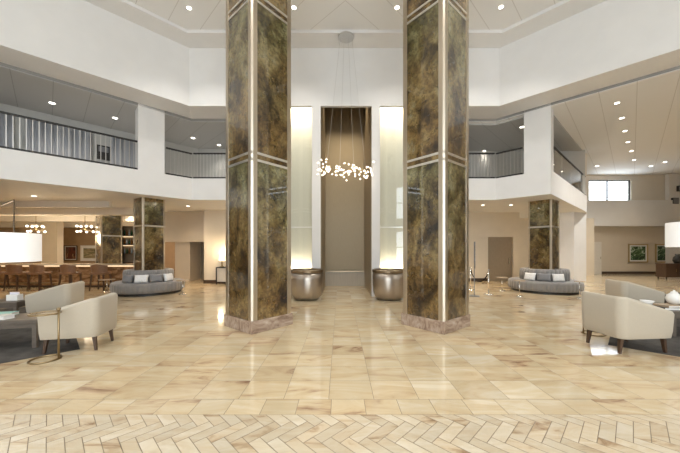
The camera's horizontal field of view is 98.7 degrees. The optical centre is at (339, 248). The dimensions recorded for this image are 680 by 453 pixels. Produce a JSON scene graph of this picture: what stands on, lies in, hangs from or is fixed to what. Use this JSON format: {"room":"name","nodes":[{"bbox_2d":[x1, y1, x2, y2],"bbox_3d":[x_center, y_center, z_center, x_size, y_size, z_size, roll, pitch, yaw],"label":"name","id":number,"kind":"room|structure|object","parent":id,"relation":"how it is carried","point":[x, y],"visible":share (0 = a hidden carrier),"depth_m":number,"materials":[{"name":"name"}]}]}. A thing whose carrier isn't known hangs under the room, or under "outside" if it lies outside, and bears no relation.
{"room":"hotel lobby","nodes":[
{"label":"hotel lobby","id":0,"kind":"room"},
{"bbox_2d":[0,228,94,262],"bbox_3d":[-13.800,-0.115,20.500,22.100,3.430,0.200,0,0,0],"label":"wall","id":1,"kind":"structure","parent":0,"point":[71,237],"depth_m":20.40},
{"bbox_2d":[64,245,76,260],"bbox_3d":[-18.784,0.279,20.365,0.908,1.047,0.050,0,0,0],"label":"framed picture","id":2,"kind":"object","parent":1,"relation":"attached to","point":[70,251],"visible":0.93,"depth_m":20.37,"materials":[{"name":"red paper"}]},
{"bbox_2d":[66,247,75,258],"bbox_3d":[-18.784,0.279,20.367,0.701,0.840,0.006,0,0,0],"label":"print","id":3,"kind":"object","parent":2,"relation":"attached to","point":[70,251],"depth_m":20.37},
{"bbox_2d":[80,245,94,260],"bbox_3d":[-17.457,0.297,20.365,1.257,1.082,0.050,0,0,0],"label":"framed picture","id":4,"kind":"object","parent":1,"relation":"attached to","point":[87,252],"visible":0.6,"depth_m":20.37,"materials":[{"name":"white"}]},
{"bbox_2d":[83,248,94,257],"bbox_3d":[-17.457,0.297,20.367,0.865,0.691,0.006,0,0,0],"label":"print","id":5,"kind":"object","parent":4,"relation":"attached to","point":[87,252],"depth_m":20.37},
{"bbox_2d":[41,222,63,262],"bbox_3d":[-16.942,-0.115,17.200,0.932,3.430,0.400,0,0,0],"label":"pier","id":6,"kind":"object","parent":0,"point":[53,239],"visible":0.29,"depth_m":17.00,"materials":[{"name":"beige paint"}]},
{"bbox_2d":[0,0,191,118],"bbox_3d":[-7.749,-5.880,7.949,0.980,2.060,7.310,0,0,45],"label":"wall","id":7,"kind":"structure","parent":0,"point":[78,42],"depth_m":8.21,"materials":[{"name":"white paint"}]},
{"bbox_2d":[0,62,191,120],"bbox_3d":[-8.159,-4.810,8.359,0.180,0.080,7.460,0,0,45],"label":"trim","id":8,"kind":"structure","parent":7,"relation":"attached to","point":[1,63],"depth_m":8.65,"materials":[{"name":"grey paint"}]},
{"bbox_2d":[84,0,188,47],"bbox_3d":[-7.155,-6.859,7.355,0.700,0.099,6.498,0,0,45],"label":"trim","id":9,"kind":"structure","parent":7,"relation":"attached to","point":[125,9],"depth_m":8.64,"materials":[{"name":"white paint"}]},
{"bbox_2d":[0,148,225,211],"bbox_3d":[-13.810,-2.230,12.950,22.080,0.800,15.300,0,0,0],"label":"wall","id":10,"kind":"structure","parent":0,"point":[24,176],"depth_m":9.46,"materials":[{"name":"white paint"}]},
{"bbox_2d":[0,113,11,146],"bbox_3d":[-10.937,-3.530,9.413,0.107,1.740,0.527,0,0,45],"label":"drape","id":11,"kind":"object","parent":10,"relation":"on","point":[2,116],"visible":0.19,"depth_m":9.46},
{"bbox_2d":[0,201,111,207],"bbox_3d":[-16.850,-1.715,11.275,16.000,0.230,0.150,0,0,0],"label":"trim","id":12,"kind":"structure","parent":10,"relation":"attached to","point":[18,204],"depth_m":11.20,"materials":[{"name":"paint"}]},
{"bbox_2d":[27,119,91,159],"bbox_3d":[-9.945,-3.530,10.405,1.695,1.740,0.107,0,0,-45],"label":"drape","id":13,"kind":"object","parent":10,"relation":"on","point":[79,135],"visible":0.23,"depth_m":10.34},
{"bbox_2d":[0,208,132,215],"bbox_3d":[-17.000,-1.675,13.150,15.700,0.310,0.500,0,0,0],"label":"trim","id":14,"kind":"structure","parent":10,"relation":"attached to","point":[3,211],"depth_m":12.90,"materials":[{"name":"paint"}]},
{"bbox_2d":[0,216,132,221],"bbox_3d":[-17.150,-1.640,15.450,15.400,0.380,0.500,0,0,0],"label":"trim","id":15,"kind":"structure","parent":10,"relation":"attached to","point":[2,218],"depth_m":15.20,"materials":[{"name":"paint"}]},
{"bbox_2d":[0,222,132,227],"bbox_3d":[-17.250,-1.590,18.250,15.200,0.480,0.500,0,0,0],"label":"trim","id":16,"kind":"structure","parent":10,"relation":"attached to","point":[2,224],"depth_m":18.00,"materials":[{"name":"paint"}]},
{"bbox_2d":[0,111,137,169],"bbox_3d":[-8.647,-3.123,7.885,0.073,0.985,5.388,0,0,45],"label":"balcony railing","id":17,"kind":"object","parent":10,"relation":"on","point":[2,112],"visible":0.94,"depth_m":8.51,"materials":[{"name":"black metal"}]},
{"bbox_2d":[111,137,134,167],"bbox_3d":[-8.668,-3.530,11.682,0.844,1.740,0.107,0,0,-45],"label":"drape","id":18,"kind":"object","parent":10,"relation":"on","point":[112,138],"visible":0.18,"depth_m":11.67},
{"bbox_2d":[166,147,191,177],"bbox_3d":[-5.876,-3.123,10.685,0.070,0.985,0.879,0,0,42],"label":"balcony railing","id":19,"kind":"object","parent":10,"relation":"on","point":[170,149],"visible":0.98,"depth_m":10.63,"materials":[{"name":"black metal"}]},
{"bbox_2d":[193,153,225,177],"bbox_3d":[-4.155,-3.123,10.980,2.710,0.985,0.070,0,0,0],"label":"balcony railing","id":20,"kind":"object","parent":10,"relation":"on","point":[197,154],"visible":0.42,"depth_m":10.97,"materials":[{"name":"black metal"}]},
{"bbox_2d":[0,66,225,148],"bbox_3d":[-13.900,-4.850,13.000,22.300,0.200,15.600,0,0,0],"label":"ceiling","id":21,"kind":"structure","parent":0,"point":[19,89],"depth_m":9.87,"materials":[{"name":"paint"}]},
{"bbox_2d":[0,103,225,177],"bbox_3d":[-9.309,-3.690,10.895,14.360,2.120,2.363,0,0,-34],"label":"wall","id":22,"kind":"structure","parent":0,"point":[208,159],"depth_m":11.88,"materials":[{"name":"grey paint"}]},
{"bbox_2d":[97,144,109,160],"bbox_3d":[-9.158,-3.725,11.310,0.400,0.550,0.034,0,0,-45],"label":"framed notice","id":23,"kind":"object","parent":22,"relation":"attached to","point":[98,146],"visible":0.82,"depth_m":11.30,"materials":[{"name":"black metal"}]},
{"bbox_2d":[135,104,164,173],"bbox_3d":[-6.585,-3.740,10.124,0.450,2.220,0.778,0,0,45],"label":"wall","id":24,"kind":"structure","parent":0,"point":[149,122],"depth_m":9.94,"materials":[{"name":"white paint"}]},
{"bbox_2d":[165,242,174,275],"bbox_3d":[-9.800,-0.115,17.600,3.100,3.430,0.200,0,0,0],"label":"wall","id":25,"kind":"structure","parent":0,"point":[169,246],"depth_m":17.50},
{"bbox_2d":[165,212,203,241],"bbox_3d":[-7.742,-1.090,14.500,2.816,1.480,0.200,0,0,0],"label":"wall","id":26,"kind":"structure","parent":0,"point":[179,226],"depth_m":14.40,"materials":[{"name":"beige paint"}]},
{"bbox_2d":[175,242,200,280],"bbox_3d":[-7.875,-0.115,15.200,0.750,3.430,1.200,0,0,0],"label":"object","id":27,"kind":"structure","parent":26,"relation":"attached to","point":[187,254],"depth_m":14.60,"materials":[{"name":"beige paint"}]},
{"bbox_2d":[190,108,225,118],"bbox_3d":[-3.980,-5.880,10.450,3.061,2.060,0.860,0,0,0],"label":"wall","id":28,"kind":"structure","parent":0,"point":[196,113],"depth_m":10.45,"materials":[{"name":"white paint"}]},
{"bbox_2d":[204,210,225,279],"bbox_3d":[-4.552,-0.115,13.700,3.564,3.430,0.200,0,0,0],"label":"wall","id":29,"kind":"structure","parent":0,"point":[214,220],"depth_m":13.60,"materials":[{"name":"beige paint"}]},
{"bbox_2d":[291,108,311,268],"bbox_3d":[-1.575,-2.000,10.475,1.250,7.200,0.150,0,0,0],"label":"wall","id":30,"kind":"structure","parent":0,"point":[301,118],"depth_m":10.40,"materials":[{"name":"white paint"}]},
{"bbox_2d":[312,106,320,268],"bbox_3d":[-0.805,-1.625,11.450,0.290,6.449,3.100,0,0,0],"label":"wall","id":31,"kind":"structure","parent":0,"point":[316,110],"depth_m":9.90,"materials":[{"name":"white paint"}]},
{"bbox_2d":[321,108,324,294],"bbox_3d":[-0.650,-2.550,11.375,0.020,8.300,2.850,0,0,0],"label":"trim","id":32,"kind":"structure","parent":31,"relation":"attached to","point":[322,109],"depth_m":11.33,"materials":[{"name":"metal"}]},
{"bbox_2d":[0,274,679,452],"bbox_3d":[0.278,1.602,6.800,51.256,0.004,28.000,0,0,0],"label":"floor","id":33,"kind":"structure","parent":0,"point":[346,376],"depth_m":3.45,"materials":[{"name":"stone"}]},
{"bbox_2d":[3,264,30,290],"bbox_3d":[-12.555,1.090,11.336,0.626,1.020,0.521,0,0,-2],"label":"bar stool","id":34,"kind":"object","parent":33,"relation":"on","point":[16,270],"visible":0.91,"depth_m":11.13,"materials":[{"name":"wood"}]},
{"bbox_2d":[26,264,52,290],"bbox_3d":[-11.662,1.090,11.336,0.626,1.020,0.521,0,0,5],"label":"bar stool","id":35,"kind":"object","parent":33,"relation":"on","point":[38,270],"visible":0.99,"depth_m":11.14,"materials":[{"name":"wood"}]},
{"bbox_2d":[0,307,79,363],"bbox_3d":[-7.274,1.597,5.512,5.623,0.005,3.213,0,0,45],"label":"area rug","id":36,"kind":"object","parent":33,"relation":"on","point":[15,344],"visible":0.4,"depth_m":4.82,"materials":[{"name":"grey fabric"}]},
{"bbox_2d":[0,298,24,310],"bbox_3d":[-7.670,1.358,6.350,1.500,0.460,0.620,0,0,-12],"label":"coffee table","id":37,"kind":"object","parent":36,"relation":"on","point":[15,305],"visible":0.39,"depth_m":6.21,"materials":[{"name":"grey wood"}]},
{"bbox_2d":[6,292,22,300],"bbox_3d":[-7.150,1.037,6.420,0.220,0.180,0.140,0,0,-6],"label":"box","id":38,"kind":"object","parent":37,"relation":"on","point":[13,296],"visible":1,"depth_m":6.36,"materials":[{"name":"white ceramic"}]},
{"bbox_2d":[0,199,41,262],"bbox_3d":[-6.595,0.357,5.200,2.181,2.485,0.920,0,0,0],"label":"arc floor lamp","id":39,"kind":"object","parent":36,"relation":"on","point":[14,247],"visible":1,"depth_m":5.08,"materials":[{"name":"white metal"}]},
{"bbox_2d":[0,312,44,347],"bbox_3d":[-5.590,1.358,4.800,1.350,0.460,0.620,0,0,-15],"label":"coffee table","id":40,"kind":"object","parent":36,"relation":"on","point":[21,320],"visible":0.47,"depth_m":4.67,"materials":[{"name":"grey wood"}]},
{"bbox_2d":[25,281,84,312],"bbox_3d":[-6.403,1.180,6.619,0.787,0.826,0.688,0,0,-16],"label":"armchair","id":41,"kind":"object","parent":36,"relation":"on","point":[49,299],"visible":0.72,"depth_m":6.33,"materials":[{"name":"beige fabric"}]},
{"bbox_2d":[37,293,117,353],"bbox_3d":[-4.213,1.180,4.769,0.787,0.826,0.688,0,0,-13],"label":"armchair","id":42,"kind":"object","parent":36,"relation":"on","point":[92,317],"visible":0.94,"depth_m":4.49,"materials":[{"name":"fabric"}]},
{"bbox_2d":[27,307,61,364],"bbox_3d":[-4.243,1.222,4.210,0.378,0.754,0.364,0,0,0],"label":"side table","id":43,"kind":"object","parent":33,"relation":"on","point":[58,309],"visible":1,"depth_m":4.22,"materials":[{"name":"gold metal"}]},
{"bbox_2d":[0,263,132,286],"bbox_3d":[-11.867,1.113,12.439,6.966,0.975,0.822,0,0,0],"label":"bar counter","id":44,"kind":"object","parent":33,"relation":"on","point":[117,269],"depth_m":12.20,"materials":[{"name":"wood"}]},
{"bbox_2d":[0,263,132,264],"bbox_3d":[-11.867,0.652,12.465,6.966,0.055,0.770,0,0,0],"label":"countertop","id":45,"kind":"structure","parent":44,"relation":"on","point":[0,263],"depth_m":12.59,"materials":[{"name":"stone"}]},
{"bbox_2d":[58,264,81,285],"bbox_3d":[-10.476,1.090,11.336,0.626,1.020,0.521,0,0,0],"label":"bar stool","id":46,"kind":"object","parent":33,"relation":"on","point":[70,270],"visible":0.94,"depth_m":11.13,"materials":[{"name":"wood"}]},
{"bbox_2d":[89,264,111,290],"bbox_3d":[-9.289,1.090,11.336,0.626,1.020,0.521,0,0,-6],"label":"bar stool","id":47,"kind":"object","parent":33,"relation":"on","point":[96,269],"visible":0.98,"depth_m":11.14,"materials":[{"name":"wood"}]},
{"bbox_2d":[95,216,122,262],"bbox_3d":[-11.234,-0.115,14.200,0.864,3.430,0.864,0,0,37],"label":"column","id":48,"kind":"structure","parent":33,"relation":"on","point":[108,229],"depth_m":13.92,"materials":[{"name":"brown stone"}]},
{"bbox_2d":[122,226,132,262],"bbox_3d":[-10.650,0.225,14.700,0.840,2.750,0.400,0,0,0],"label":"shelf unit","id":49,"kind":"object","parent":33,"relation":"on","point":[126,257],"visible":0.39,"depth_m":14.86,"materials":[{"name":"brown wood"}]},
{"bbox_2d":[109,268,184,296],"bbox_3d":[-7.050,1.170,10.800,2.316,0.860,2.316,0,0,8],"label":"banquette","id":50,"kind":"object","parent":33,"relation":"on","point":[132,289],"visible":0.65,"depth_m":10.01,"materials":[{"name":"grey fabric"}]},
{"bbox_2d":[133,197,164,269],"bbox_3d":[-7.050,-0.115,10.800,0.764,3.430,0.764,0,0,34],"label":"column","id":51,"kind":"structure","parent":33,"relation":"on","point":[148,213],"depth_m":10.55,"materials":[{"name":"brown stone"}]},
{"bbox_2d":[216,267,225,284],"bbox_3d":[-5.179,1.210,13.360,0.840,0.780,0.400,0,0,0],"label":"console table","id":52,"kind":"object","parent":33,"relation":"on","point":[220,271],"visible":0.48,"depth_m":13.21,"materials":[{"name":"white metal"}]},
{"bbox_2d":[224,0,292,334],"bbox_3d":[-1.710,-2.655,6.150,1.011,8.510,1.011,0,0,40],"label":"column","id":53,"kind":"structure","parent":33,"relation":"on","point":[258,162],"depth_m":5.78,"materials":[{"name":"stone"}]},
{"bbox_2d":[229,0,239,10],"bbox_3d":[-2.008,-5.895,5.795,0.735,2.030,0.028,0,0,40],"label":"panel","id":54,"kind":"object","parent":53,"relation":"on","point":[232,3],"depth_m":5.90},
{"bbox_2d":[229,162,247,319],"bbox_3d":[-2.008,-0.155,5.795,0.735,3.030,0.028,0,0,40],"label":"panel","id":55,"kind":"object","parent":53,"relation":"on","point":[238,172],"depth_m":5.78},
{"bbox_2d":[229,3,247,158],"bbox_3d":[-2.008,-3.275,5.795,0.735,2.850,0.028,0,0,40],"label":"panel","id":56,"kind":"object","parent":53,"relation":"on","point":[238,21],"depth_m":5.78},
{"bbox_2d":[229,154,286,166],"bbox_3d":[-1.710,-1.760,6.150,0.947,0.090,0.947,0,0,40],"label":"trim","id":57,"kind":"structure","parent":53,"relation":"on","point":[264,158],"depth_m":5.77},
{"bbox_2d":[229,0,286,21],"bbox_3d":[-1.710,-4.790,6.150,0.947,0.090,0.947,0,0,40],"label":"column","id":58,"kind":"structure","parent":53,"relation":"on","point":[241,3],"depth_m":5.83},
{"bbox_2d":[257,161,286,319],"bbox_3d":[-1.355,-0.155,5.852,0.028,3.030,0.735,0,0,40],"label":"panel","id":59,"kind":"object","parent":53,"relation":"on","point":[271,177],"depth_m":5.82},
{"bbox_2d":[257,3,286,159],"bbox_3d":[-1.355,-3.275,5.852,0.028,2.850,0.735,0,0,40],"label":"panel","id":60,"kind":"object","parent":53,"relation":"on","point":[271,28],"depth_m":5.82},
{"bbox_2d":[268,0,286,14],"bbox_3d":[-1.355,-5.895,5.852,0.028,2.030,0.735,0,0,40],"label":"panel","id":61,"kind":"object","parent":53,"relation":"on","point":[280,5],"depth_m":5.99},
{"bbox_2d":[291,268,322,300],"bbox_3d":[-1.070,1.123,9.340,1.080,0.955,1.080,0,0,0],"label":"planter","id":62,"kind":"object","parent":33,"relation":"on","point":[306,283],"visible":0.93,"depth_m":8.90,"materials":[{"name":"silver metal"}]},
{"bbox_2d":[372,268,402,300],"bbox_3d":[1.570,1.123,9.340,1.080,0.955,1.080,0,0,0],"label":"planter","id":63,"kind":"object","parent":33,"relation":"on","point":[387,283],"visible":0.84,"depth_m":8.89,"materials":[{"name":"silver metal"}]},
{"bbox_2d":[401,0,469,334],"bbox_3d":[2.010,-2.655,6.150,1.011,8.510,1.011,0,0,-40],"label":"column","id":64,"kind":"structure","parent":33,"relation":"on","point":[435,169],"depth_m":5.78,"materials":[{"name":"stone"}]},
{"bbox_2d":[407,0,427,15],"bbox_3d":[1.655,-5.895,5.852,0.028,2.030,0.735,0,0,-40],"label":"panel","id":65,"kind":"object","parent":64,"relation":"on","point":[412,5],"depth_m":5.98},
{"bbox_2d":[407,162,437,319],"bbox_3d":[1.655,-0.155,5.852,0.028,3.030,0.735,0,0,-40],"label":"panel","id":66,"kind":"object","parent":64,"relation":"on","point":[422,179],"depth_m":5.84,"materials":[{"name":"stone"}]},
{"bbox_2d":[407,3,437,160],"bbox_3d":[1.655,-3.275,5.852,0.028,2.850,0.735,0,0,-40],"label":"panel","id":67,"kind":"object","parent":64,"relation":"on","point":[422,30],"depth_m":5.84,"materials":[{"name":"stone"}]},
{"bbox_2d":[407,155,465,166],"bbox_3d":[2.010,-1.760,6.150,0.947,0.090,0.947,0,0,-40],"label":"trim","id":68,"kind":"structure","parent":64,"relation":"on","point":[427,159],"depth_m":5.79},
{"bbox_2d":[407,0,465,21],"bbox_3d":[2.010,-4.790,6.150,0.947,0.090,0.947,0,0,-40],"label":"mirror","id":69,"kind":"object","parent":64,"relation":"on","point":[429,3],"depth_m":5.84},
{"bbox_2d":[448,162,465,319],"bbox_3d":[2.308,-0.155,5.795,0.735,3.030,0.028,0,0,-40],"label":"panel","id":70,"kind":"object","parent":64,"relation":"on","point":[456,171],"depth_m":5.77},
{"bbox_2d":[448,3,465,158],"bbox_3d":[2.308,-3.275,5.795,0.735,2.850,0.028,0,0,-40],"label":"panel","id":71,"kind":"object","parent":64,"relation":"on","point":[456,21],"depth_m":5.77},
{"bbox_2d":[528,199,559,269],"bbox_3d":[7.830,-0.115,11.220,0.784,3.430,0.784,0,0,-35],"label":"column","id":72,"kind":"structure","parent":33,"relation":"on","point":[543,215],"depth_m":10.97,"materials":[{"name":"brown stone"}]},
{"bbox_2d":[508,267,583,294],"bbox_3d":[7.830,1.170,11.220,2.395,0.860,2.395,0,0,0],"label":"banquette","id":73,"kind":"object","parent":33,"relation":"on","point":[569,287],"visible":0.77,"depth_m":10.45,"materials":[{"name":"grey fabric"}]},
{"bbox_2d":[608,319,679,356],"bbox_3d":[7.604,1.597,5.732,3.213,0.005,5.623,0,0,45],"label":"area rug","id":74,"kind":"object","parent":33,"relation":"on","point":[673,343],"visible":0.4,"depth_m":4.88,"materials":[{"name":"grey fabric"}]},
{"bbox_2d":[581,291,674,353],"bbox_3d":[4.593,1.159,4.740,0.880,0.870,0.740,0,0,-5],"label":"armchair","id":75,"kind":"object","parent":74,"relation":"on","point":[621,318],"visible":1,"depth_m":4.41,"materials":[{"name":"beige fabric"}]},
{"bbox_2d":[605,279,664,302],"bbox_3d":[6.953,1.171,6.949,0.804,0.844,0.703,0,0,12],"label":"armchair","id":76,"kind":"object","parent":74,"relation":"on","point":[612,287],"visible":0.51,"depth_m":6.66,"materials":[{"name":"beige fabric"}]},
{"bbox_2d":[652,304,679,336],"bbox_3d":[6.770,1.358,5.550,1.400,0.460,0.800,0,0,10],"label":"coffee table","id":77,"kind":"object","parent":74,"relation":"on","point":[677,313],"visible":0.19,"depth_m":5.28,"materials":[{"name":"grey wood"}]},
{"bbox_2d":[654,305,679,310],"bbox_3d":[6.200,1.105,5.500,0.420,0.045,0.300,0,0,6],"label":"book","id":78,"kind":"object","parent":77,"relation":"on","point":[677,309],"visible":0.26,"depth_m":5.37,"materials":[{"name":"grey paper"}]},
{"bbox_2d":[653,303,679,307],"bbox_3d":[6.210,1.065,5.500,0.360,0.035,0.260,0,0,-3],"label":"book","id":79,"kind":"object","parent":78,"relation":"on","point":[667,305],"visible":0.86,"depth_m":5.45,"materials":[{"name":"beige paper"}]},
{"bbox_2d":[665,290,679,304],"bbox_3d":[6.350,0.912,5.550,0.240,0.270,0.240,0,0,0],"label":"vase","id":80,"kind":"object","parent":79,"relation":"on","point":[673,297],"visible":1,"depth_m":5.50,"materials":[{"name":"white ceramic"}]},
{"bbox_2d":[665,222,679,246],"bbox_3d":[8.204,0.290,6.200,2.120,2.620,1.000,0,0,0],"label":"arc floor lamp","id":81,"kind":"object","parent":74,"relation":"on","point":[672,230],"visible":1,"depth_m":6.28,"materials":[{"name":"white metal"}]},
{"bbox_2d":[655,263,679,278],"bbox_3d":[18.093,1.185,15.640,1.840,0.830,0.560,0,0,0],"label":"credenza","id":82,"kind":"object","parent":33,"relation":"on","point":[665,270],"visible":1,"depth_m":15.40,"materials":[{"name":"brown wood"}]},
{"bbox_2d":[189,48,498,107],"bbox_3d":[0.150,-5.880,9.960,10.600,2.060,0.120,0,0,0],"label":"wall","id":83,"kind":"structure","parent":0,"point":[378,76],"depth_m":9.90,"materials":[{"name":"white paint"}]},
{"bbox_2d":[187,30,501,47],"bbox_3d":[0.150,-6.859,9.550,10.510,0.099,0.700,0,0,0],"label":"trim","id":84,"kind":"structure","parent":83,"relation":"attached to","point":[196,38],"depth_m":9.49,"materials":[{"name":"white paint"}]},
{"bbox_2d":[338,31,353,44],"label":"ceiling canopy","id":85,"kind":"object","parent":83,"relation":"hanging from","point":[346,37],"depth_m":9.32,"materials":[{"name":"metal"}]},
{"bbox_2d":[317,157,373,177],"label":"chandelier","id":86,"kind":"object","parent":85,"relation":"hanging from","point":[361,170],"depth_m":9.38,"materials":[{"name":"glass"}]},
{"bbox_2d":[325,108,363,270],"bbox_3d":[0.209,-2.550,12.900,1.738,8.300,0.200,0,0,0],"label":"wall","id":87,"kind":"structure","parent":0,"point":[344,200],"depth_m":12.80,"materials":[{"name":"paint"}]},
{"bbox_2d":[325,272,363,285],"bbox_3d":[0.209,1.300,12.740,1.738,0.600,0.120,0,0,0],"label":"trim","id":88,"kind":"structure","parent":87,"relation":"attached to","point":[331,278],"depth_m":12.68,"materials":[{"name":"stone"}]},
{"bbox_2d":[128,0,562,29],"bbox_3d":[0.150,-7.005,1.850,21.800,0.190,18.100,0,0,0],"label":"ceiling","id":89,"kind":"structure","parent":0,"point":[204,14],"depth_m":8.53,"materials":[{"name":"paint"}]},
{"bbox_2d":[372,106,379,295],"bbox_3d":[1.216,-1.625,11.450,0.277,6.449,3.100,0,0,0],"label":"wall","id":90,"kind":"structure","parent":0,"point":[375,109],"depth_m":9.90,"materials":[{"name":"white paint"}]},
{"bbox_2d":[364,107,371,295],"bbox_3d":[1.068,-2.550,11.375,0.020,8.300,2.850,0,0,0],"label":"trim","id":91,"kind":"structure","parent":90,"relation":"attached to","point":[367,111],"depth_m":10.84,"materials":[{"name":"metal"}]},
{"bbox_2d":[380,108,402,268],"bbox_3d":[1.978,-2.000,10.475,1.245,7.200,0.150,0,0,0],"label":"wall","id":92,"kind":"structure","parent":0,"point":[391,119],"depth_m":10.40,"materials":[{"name":"white paint"}]},
{"bbox_2d":[469,212,487,277],"bbox_3d":[5.235,-0.115,14.700,4.330,3.430,0.200,0,0,0],"label":"wall","id":93,"kind":"structure","parent":0,"point":[478,221],"depth_m":14.60,"materials":[{"name":"beige paint"}]},
{"bbox_2d":[469,108,498,118],"bbox_3d":[4.280,-5.880,10.450,3.061,2.060,0.860,0,0,0],"label":"wall","id":94,"kind":"structure","parent":0,"point":[474,113],"depth_m":10.45,"materials":[{"name":"white paint"}]},
{"bbox_2d":[488,212,512,236],"bbox_3d":[8.025,-1.215,14.700,1.250,1.230,0.200,0,0,0],"label":"wall","id":95,"kind":"structure","parent":0,"point":[500,224],"depth_m":14.60,"materials":[{"name":"beige paint"}]},
{"bbox_2d":[488,237,511,280],"bbox_3d":[8.025,0.500,14.700,1.250,2.200,0.120,0,0,0],"label":"door","id":96,"kind":"structure","parent":95,"relation":"attached to","point":[499,248],"depth_m":14.70,"materials":[{"name":"brown wood"}]},
{"bbox_2d":[512,212,518,276],"bbox_3d":[8.812,-0.115,14.700,0.325,3.430,0.200,0,0,0],"label":"wall","id":97,"kind":"structure","parent":0,"point":[515,239],"depth_m":14.60,"materials":[{"name":"beige paint"}]},
{"bbox_2d":[469,116,581,150],"bbox_3d":[7.560,-4.725,12.260,8.980,0.050,4.680,0,0,0],"label":"ceiling","id":98,"kind":"structure","parent":0,"point":[506,135],"depth_m":12.31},
{"bbox_2d":[469,150,584,193],"bbox_3d":[7.410,-3.690,14.100,8.680,2.120,0.200,0,0,0],"label":"wall","id":99,"kind":"structure","parent":0,"point":[577,158],"depth_m":14.00,"materials":[{"name":"grey paint"}]},
{"bbox_2d":[469,170,586,217],"bbox_3d":[9.410,-2.230,14.195,12.680,0.800,9.010,0,0,0],"label":"wall","id":100,"kind":"structure","parent":0,"point":[510,193],"depth_m":10.88,"materials":[{"name":"white paint"}]},
{"bbox_2d":[469,153,494,177],"bbox_3d":[4.455,-3.123,10.980,2.710,0.985,0.070,0,0,0],"label":"balcony railing","id":101,"kind":"object","parent":100,"relation":"on","point":[471,154],"visible":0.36,"depth_m":10.97,"materials":[{"name":"black metal"}]},
{"bbox_2d":[496,147,522,177],"bbox_3d":[6.176,-3.123,10.685,0.070,0.985,0.879,0,0,-42],"label":"balcony railing","id":102,"kind":"object","parent":100,"relation":"on","point":[521,148],"visible":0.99,"depth_m":10.64,"materials":[{"name":"black metal"}]},
{"bbox_2d":[554,146,585,194],"bbox_3d":[9.685,-3.123,12.245,6.655,0.985,0.071,0,0,-42],"label":"balcony railing","id":103,"kind":"object","parent":100,"relation":"on","point":[563,167],"visible":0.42,"depth_m":11.77,"materials":[{"name":"black metal"}]},
{"bbox_2d":[524,104,553,173],"bbox_3d":[6.885,-3.740,10.124,0.778,2.220,0.450,0,0,45],"label":"wall","id":104,"kind":"structure","parent":0,"point":[538,123],"depth_m":9.94,"materials":[{"name":"white paint"}]},
{"bbox_2d":[519,218,593,275],"bbox_3d":[12.786,-0.115,17.500,4.729,3.430,0.200,0,0,0],"label":"wall","id":105,"kind":"structure","parent":0,"point":[523,222],"depth_m":17.40,"materials":[{"name":"beige paint"}]},
{"bbox_2d":[560,212,585,280],"bbox_3d":[11.825,-0.115,14.875,0.986,3.430,0.743,0,0,-21],"label":"wall","id":106,"kind":"structure","parent":0,"point":[572,224],"depth_m":14.56,"materials":[{"name":"white paint"}]},
{"bbox_2d":[469,69,679,174],"bbox_3d":[14.200,-4.850,12.075,22.300,0.200,13.750,0,0,0],"label":"ceiling","id":107,"kind":"structure","parent":0,"point":[650,107],"depth_m":11.23,"materials":[{"name":"paint"}]},
{"bbox_2d":[496,0,679,118],"bbox_3d":[8.049,-5.880,7.949,7.310,2.060,0.980,0,0,45],"label":"wall","id":108,"kind":"structure","parent":0,"point":[609,42],"depth_m":8.30,"materials":[{"name":"white paint"}]},
{"bbox_2d":[500,0,605,47],"bbox_3d":[7.455,-6.859,7.355,6.498,0.099,0.700,0,0,45],"label":"trim","id":109,"kind":"structure","parent":108,"relation":"attached to","point":[564,9],"depth_m":8.64,"materials":[{"name":"white paint"}]},
{"bbox_2d":[496,65,679,120],"bbox_3d":[8.459,-4.810,8.359,7.460,0.080,0.180,0,0,45],"label":"trim","id":110,"kind":"structure","parent":108,"relation":"attached to","point":[676,67],"depth_m":8.84,"materials":[{"name":"grey paint"}]},
{"bbox_2d":[587,175,664,199],"bbox_3d":[14.200,-3.912,18.825,22.300,1.676,0.250,0,0,0],"label":"wall","id":111,"kind":"structure","parent":0,"point":[642,187],"depth_m":18.70,"materials":[{"name":"paint"}]},
{"bbox_2d":[594,226,664,270],"bbox_3d":[14.200,0.025,18.825,22.300,3.150,0.250,0,0,0],"label":"wall","id":112,"kind":"structure","parent":0,"point":[615,240],"depth_m":18.70,"materials":[{"name":"beige paint"}]},
{"bbox_2d":[594,242,601,273],"bbox_3d":[16.395,0.575,18.660,0.640,2.050,0.080,0,0,0],"label":"door","id":113,"kind":"structure","parent":112,"relation":"in","point":[597,245],"depth_m":18.66,"materials":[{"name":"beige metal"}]},
{"bbox_2d":[602,271,655,273],"bbox_3d":[18.750,1.520,18.685,12.800,0.160,0.030,0,0,0],"label":"baseboard","id":114,"kind":"structure","parent":112,"relation":"attached to","point":[603,272],"depth_m":18.67,"materials":[{"name":"brown wood"}]},
{"bbox_2d":[628,244,647,262],"bbox_3d":[19.058,0.272,18.665,1.248,1.184,0.050,0,0,0],"label":"framed picture","id":115,"kind":"object","parent":112,"relation":"attached to","point":[637,253],"visible":1,"depth_m":18.67,"materials":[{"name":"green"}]},
{"bbox_2d":[631,246,645,259],"bbox_3d":[19.058,0.272,18.667,0.942,0.878,0.006,0,0,0],"label":"print","id":116,"kind":"object","parent":115,"relation":"attached to","point":[637,252],"depth_m":18.67,"materials":[{"name":"green paper"}]},
{"bbox_2d":[655,244,665,262],"bbox_3d":[20.610,0.272,18.665,0.896,1.184,0.050,0,0,0],"label":"framed picture","id":117,"kind":"object","parent":112,"relation":"attached to","point":[659,248],"visible":0.67,"depth_m":18.67,"materials":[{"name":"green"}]},
{"bbox_2d":[586,200,679,225],"bbox_3d":[20.350,-2.262,18.650,10.000,1.624,0.600,0,0,0],"label":"wall","id":118,"kind":"structure","parent":0,"point":[604,212],"depth_m":18.35,"materials":[{"name":"white paint"}]},
{"bbox_2d":[665,174,679,262],"bbox_3d":[22.969,-1.575,18.565,4.362,6.350,0.230,0,0,0],"label":"pier","id":119,"kind":"object","parent":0,"point":[671,180],"visible":0.4,"depth_m":18.45,"materials":[{"name":"white paint"}]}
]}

